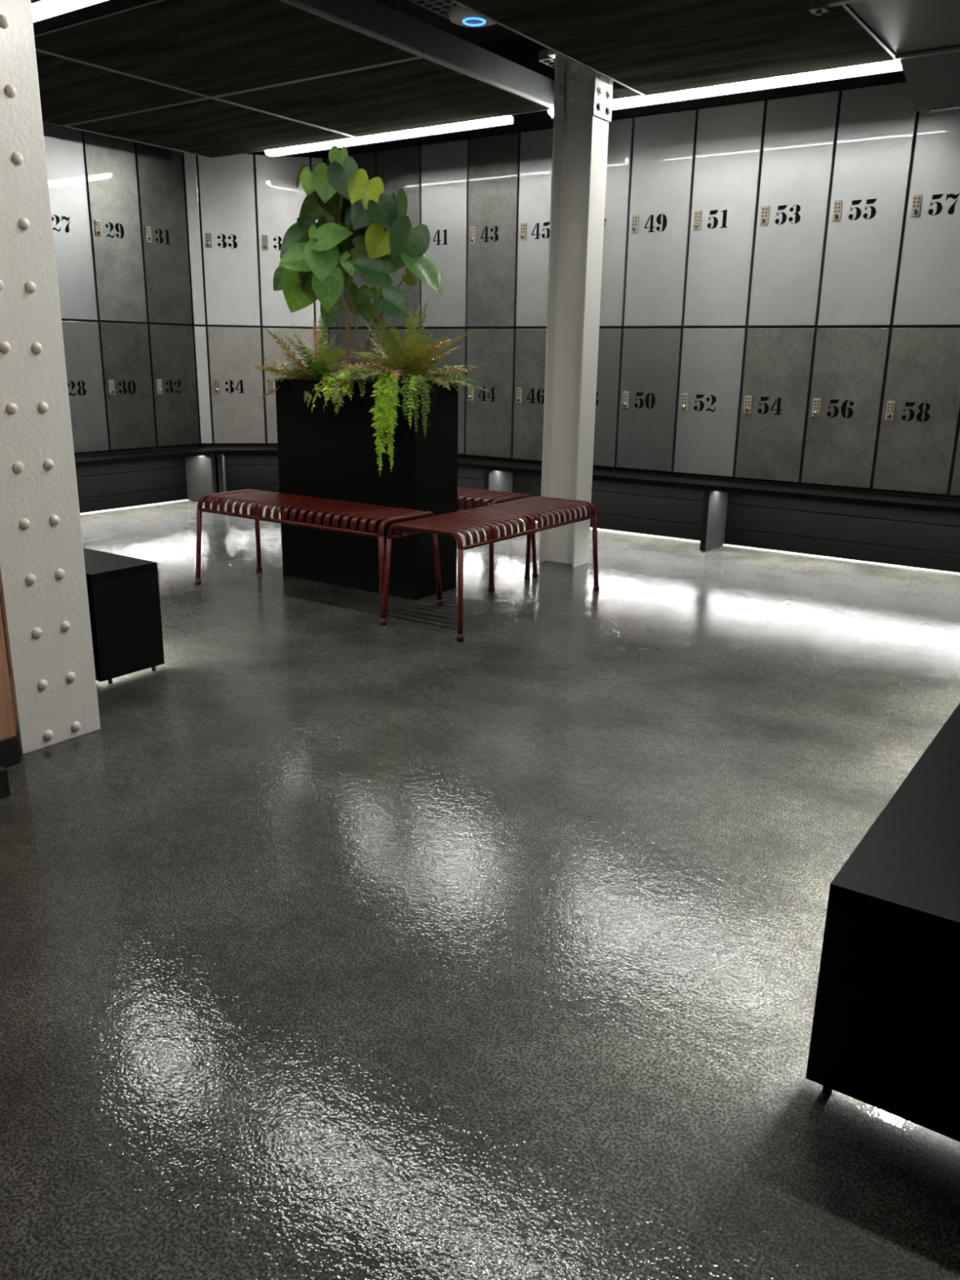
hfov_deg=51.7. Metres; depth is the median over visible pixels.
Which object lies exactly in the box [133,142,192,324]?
locker
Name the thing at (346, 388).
fern
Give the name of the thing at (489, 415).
locker
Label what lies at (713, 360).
locker
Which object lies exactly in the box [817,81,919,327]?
locker
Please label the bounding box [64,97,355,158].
ceiling panel
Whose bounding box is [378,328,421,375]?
locker
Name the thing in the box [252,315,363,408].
fern
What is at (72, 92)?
ceiling panel
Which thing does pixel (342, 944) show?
floor
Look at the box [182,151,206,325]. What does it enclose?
filler panel
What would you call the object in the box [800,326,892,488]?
locker
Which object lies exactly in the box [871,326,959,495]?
locker
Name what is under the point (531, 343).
locker
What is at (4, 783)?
baseboard
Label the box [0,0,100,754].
column
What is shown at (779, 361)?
locker
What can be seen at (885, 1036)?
bench
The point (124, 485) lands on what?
plinth
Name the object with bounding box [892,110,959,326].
locker
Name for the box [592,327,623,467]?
locker
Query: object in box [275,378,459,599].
planter
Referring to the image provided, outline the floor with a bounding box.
[0,499,959,1279]
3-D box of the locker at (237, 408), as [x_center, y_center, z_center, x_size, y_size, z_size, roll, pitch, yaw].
[-2.063,-2.171,8.447,0.436,0.951,0.493,-2,16,-11]
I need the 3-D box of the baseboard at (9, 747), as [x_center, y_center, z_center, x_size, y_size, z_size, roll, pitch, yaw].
[-1.735,0.296,3.071,0.695,0.085,0.235,12,19,33]
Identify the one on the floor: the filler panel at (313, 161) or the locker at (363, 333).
the locker at (363, 333)
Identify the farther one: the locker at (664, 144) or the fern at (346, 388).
the locker at (664, 144)
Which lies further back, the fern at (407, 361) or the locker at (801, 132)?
the locker at (801, 132)
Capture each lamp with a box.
[31,0,108,22]
[264,115,513,157]
[547,59,902,119]
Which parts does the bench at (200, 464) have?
support panel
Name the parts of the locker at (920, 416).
knob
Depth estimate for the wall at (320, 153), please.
8.65 m
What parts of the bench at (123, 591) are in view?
panel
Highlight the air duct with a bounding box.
[848,0,959,113]
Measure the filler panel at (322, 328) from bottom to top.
0.951 m
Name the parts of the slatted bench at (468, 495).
rail, leg, frame, leg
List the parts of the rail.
rail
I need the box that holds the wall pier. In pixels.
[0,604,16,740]
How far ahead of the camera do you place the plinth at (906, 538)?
6.42 m
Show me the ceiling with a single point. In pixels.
(495, 32)
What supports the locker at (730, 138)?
on the locker at (713, 360)
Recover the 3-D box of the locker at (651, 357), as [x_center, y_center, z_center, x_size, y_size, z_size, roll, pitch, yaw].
[1.268,-1.685,6.942,0.436,0.951,0.493,12,19,33]
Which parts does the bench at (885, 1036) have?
panel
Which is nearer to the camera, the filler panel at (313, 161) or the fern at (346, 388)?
the fern at (346, 388)
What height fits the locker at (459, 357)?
0.951 m
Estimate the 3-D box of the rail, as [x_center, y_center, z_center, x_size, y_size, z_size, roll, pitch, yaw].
[1.647,-2.393,3.565,0.900,0.121,0.060,12,19,33]
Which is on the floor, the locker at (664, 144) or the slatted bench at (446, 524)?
the slatted bench at (446, 524)
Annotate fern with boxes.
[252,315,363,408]
[311,366,379,414]
[337,298,490,431]
[368,373,402,476]
[398,373,431,435]
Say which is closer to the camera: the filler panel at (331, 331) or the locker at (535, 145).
the locker at (535, 145)
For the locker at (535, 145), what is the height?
1.299 m
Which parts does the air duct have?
seam rail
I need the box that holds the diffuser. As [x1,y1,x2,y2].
[31,0,93,18]
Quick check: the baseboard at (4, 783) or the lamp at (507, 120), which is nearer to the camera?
the baseboard at (4, 783)
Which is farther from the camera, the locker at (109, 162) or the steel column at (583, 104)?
the locker at (109, 162)
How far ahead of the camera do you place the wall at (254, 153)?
8.73 m
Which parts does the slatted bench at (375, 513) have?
leg, frame, leg, rail, leg, frame, leg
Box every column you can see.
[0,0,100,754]
[538,51,613,567]
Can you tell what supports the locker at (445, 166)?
on the locker at (459, 357)
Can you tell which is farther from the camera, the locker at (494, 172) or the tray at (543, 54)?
the locker at (494, 172)
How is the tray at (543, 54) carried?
attached to the steel column at (583, 104)
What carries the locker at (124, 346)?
on the floor
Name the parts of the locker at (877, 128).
knob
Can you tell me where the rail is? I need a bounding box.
[808,0,867,15]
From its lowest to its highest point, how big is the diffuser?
0.036 m
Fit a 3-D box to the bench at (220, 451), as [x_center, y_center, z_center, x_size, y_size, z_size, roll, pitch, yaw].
[-1.786,-1.394,8.330,1.082,0.426,0.323,-2,16,-11]
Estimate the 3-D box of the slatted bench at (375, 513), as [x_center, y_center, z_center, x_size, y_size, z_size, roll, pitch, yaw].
[-0.851,-0.465,5.065,1.330,0.478,0.471,12,19,33]
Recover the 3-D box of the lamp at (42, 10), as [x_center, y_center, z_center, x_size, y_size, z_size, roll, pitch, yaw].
[-2.271,-2.802,4.498,2.200,0.092,0.070,12,19,33]
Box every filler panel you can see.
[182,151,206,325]
[193,325,213,444]
[310,156,323,328]
[315,328,328,351]
[324,157,338,328]
[328,328,338,374]
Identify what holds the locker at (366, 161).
on the locker at (363, 333)
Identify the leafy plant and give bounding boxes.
[273,145,441,382]
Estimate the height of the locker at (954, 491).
0.951 m
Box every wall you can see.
[182,151,255,447]
[255,150,328,351]
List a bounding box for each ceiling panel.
[32,0,423,97]
[35,49,209,126]
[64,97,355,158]
[213,22,554,137]
[448,0,896,96]
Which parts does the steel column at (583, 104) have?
head plate, web plate, gusset plate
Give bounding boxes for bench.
[74,446,217,502]
[83,547,164,684]
[194,488,443,620]
[200,446,278,502]
[379,496,599,642]
[457,457,959,551]
[457,486,537,591]
[805,702,959,1142]
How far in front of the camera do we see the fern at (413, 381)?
4.74 m
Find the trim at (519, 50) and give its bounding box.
[324,35,906,157]
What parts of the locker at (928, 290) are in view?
knob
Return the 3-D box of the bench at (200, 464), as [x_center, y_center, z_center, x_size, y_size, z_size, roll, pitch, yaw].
[-2.986,-1.099,7.231,0.323,0.426,2.681,12,19,33]
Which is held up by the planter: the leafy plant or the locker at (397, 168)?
the leafy plant
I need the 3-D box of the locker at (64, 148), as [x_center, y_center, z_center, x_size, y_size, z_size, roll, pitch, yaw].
[-3.123,-2.982,7.126,0.493,1.299,0.436,12,19,33]
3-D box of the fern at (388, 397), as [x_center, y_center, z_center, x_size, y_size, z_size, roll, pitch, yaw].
[-0.455,-1.050,4.849,0.187,0.498,0.160,12,19,33]
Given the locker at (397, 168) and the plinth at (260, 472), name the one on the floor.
the plinth at (260, 472)
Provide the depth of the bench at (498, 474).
6.42 m
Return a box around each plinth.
[74,444,198,514]
[203,442,279,493]
[457,454,959,574]
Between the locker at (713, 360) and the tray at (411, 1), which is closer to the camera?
the tray at (411, 1)
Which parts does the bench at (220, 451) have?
support panel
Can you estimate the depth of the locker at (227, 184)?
7.93 m
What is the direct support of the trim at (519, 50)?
attached to the ceiling
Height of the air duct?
0.510 m
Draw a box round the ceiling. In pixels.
[375,0,520,44]
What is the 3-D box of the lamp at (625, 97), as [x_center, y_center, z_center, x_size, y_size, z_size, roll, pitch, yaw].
[1.232,-2.987,5.343,2.010,0.091,0.070,12,19,33]
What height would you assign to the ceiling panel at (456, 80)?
0.150 m
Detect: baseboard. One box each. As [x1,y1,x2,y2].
[0,735,20,768]
[0,766,10,799]
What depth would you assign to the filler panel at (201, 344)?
8.19 m
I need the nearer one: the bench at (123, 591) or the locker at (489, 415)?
the bench at (123, 591)
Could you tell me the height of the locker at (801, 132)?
1.299 m
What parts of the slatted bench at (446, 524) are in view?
leg, rail, frame, leg, leg, rail, frame, leg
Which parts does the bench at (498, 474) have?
support panel, support panel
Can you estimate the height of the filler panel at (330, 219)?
1.299 m
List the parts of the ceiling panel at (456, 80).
panel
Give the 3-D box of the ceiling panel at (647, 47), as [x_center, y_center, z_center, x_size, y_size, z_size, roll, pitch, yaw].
[0.760,-2.706,4.135,1.341,0.150,2.460,12,19,33]
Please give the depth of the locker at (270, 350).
8.25 m
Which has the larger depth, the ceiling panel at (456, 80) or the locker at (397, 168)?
the locker at (397, 168)
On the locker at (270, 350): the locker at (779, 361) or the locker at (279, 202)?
the locker at (279, 202)
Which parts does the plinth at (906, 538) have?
floor trim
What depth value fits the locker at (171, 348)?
8.00 m
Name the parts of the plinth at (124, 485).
floor trim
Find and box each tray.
[407,0,454,19]
[538,48,555,68]
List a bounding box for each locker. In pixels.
[42,122,97,320]
[61,320,108,453]
[81,130,146,323]
[97,321,155,451]
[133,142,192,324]
[146,323,199,447]
[196,153,262,327]
[206,325,266,444]
[253,154,315,328]
[261,327,315,444]
[337,151,378,328]
[337,328,378,374]
[376,145,422,328]
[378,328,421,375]
[421,138,470,328]
[421,328,467,455]
[465,328,515,459]
[466,132,520,328]
[512,328,546,462]
[515,127,553,328]
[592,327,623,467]
[599,116,635,327]
[616,327,683,472]
[623,108,698,327]
[673,327,747,477]
[683,99,767,327]
[734,327,817,483]
[747,89,841,327]
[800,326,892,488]
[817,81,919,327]
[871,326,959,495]
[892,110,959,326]
[949,422,959,497]
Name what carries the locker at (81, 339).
on the floor
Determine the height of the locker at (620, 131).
1.299 m
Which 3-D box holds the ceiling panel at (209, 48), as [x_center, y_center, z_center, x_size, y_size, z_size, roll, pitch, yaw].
[-1.256,-2.917,4.755,1.546,0.150,1.220,12,19,33]
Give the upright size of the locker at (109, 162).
1.299 m
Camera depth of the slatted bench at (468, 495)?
5.34 m

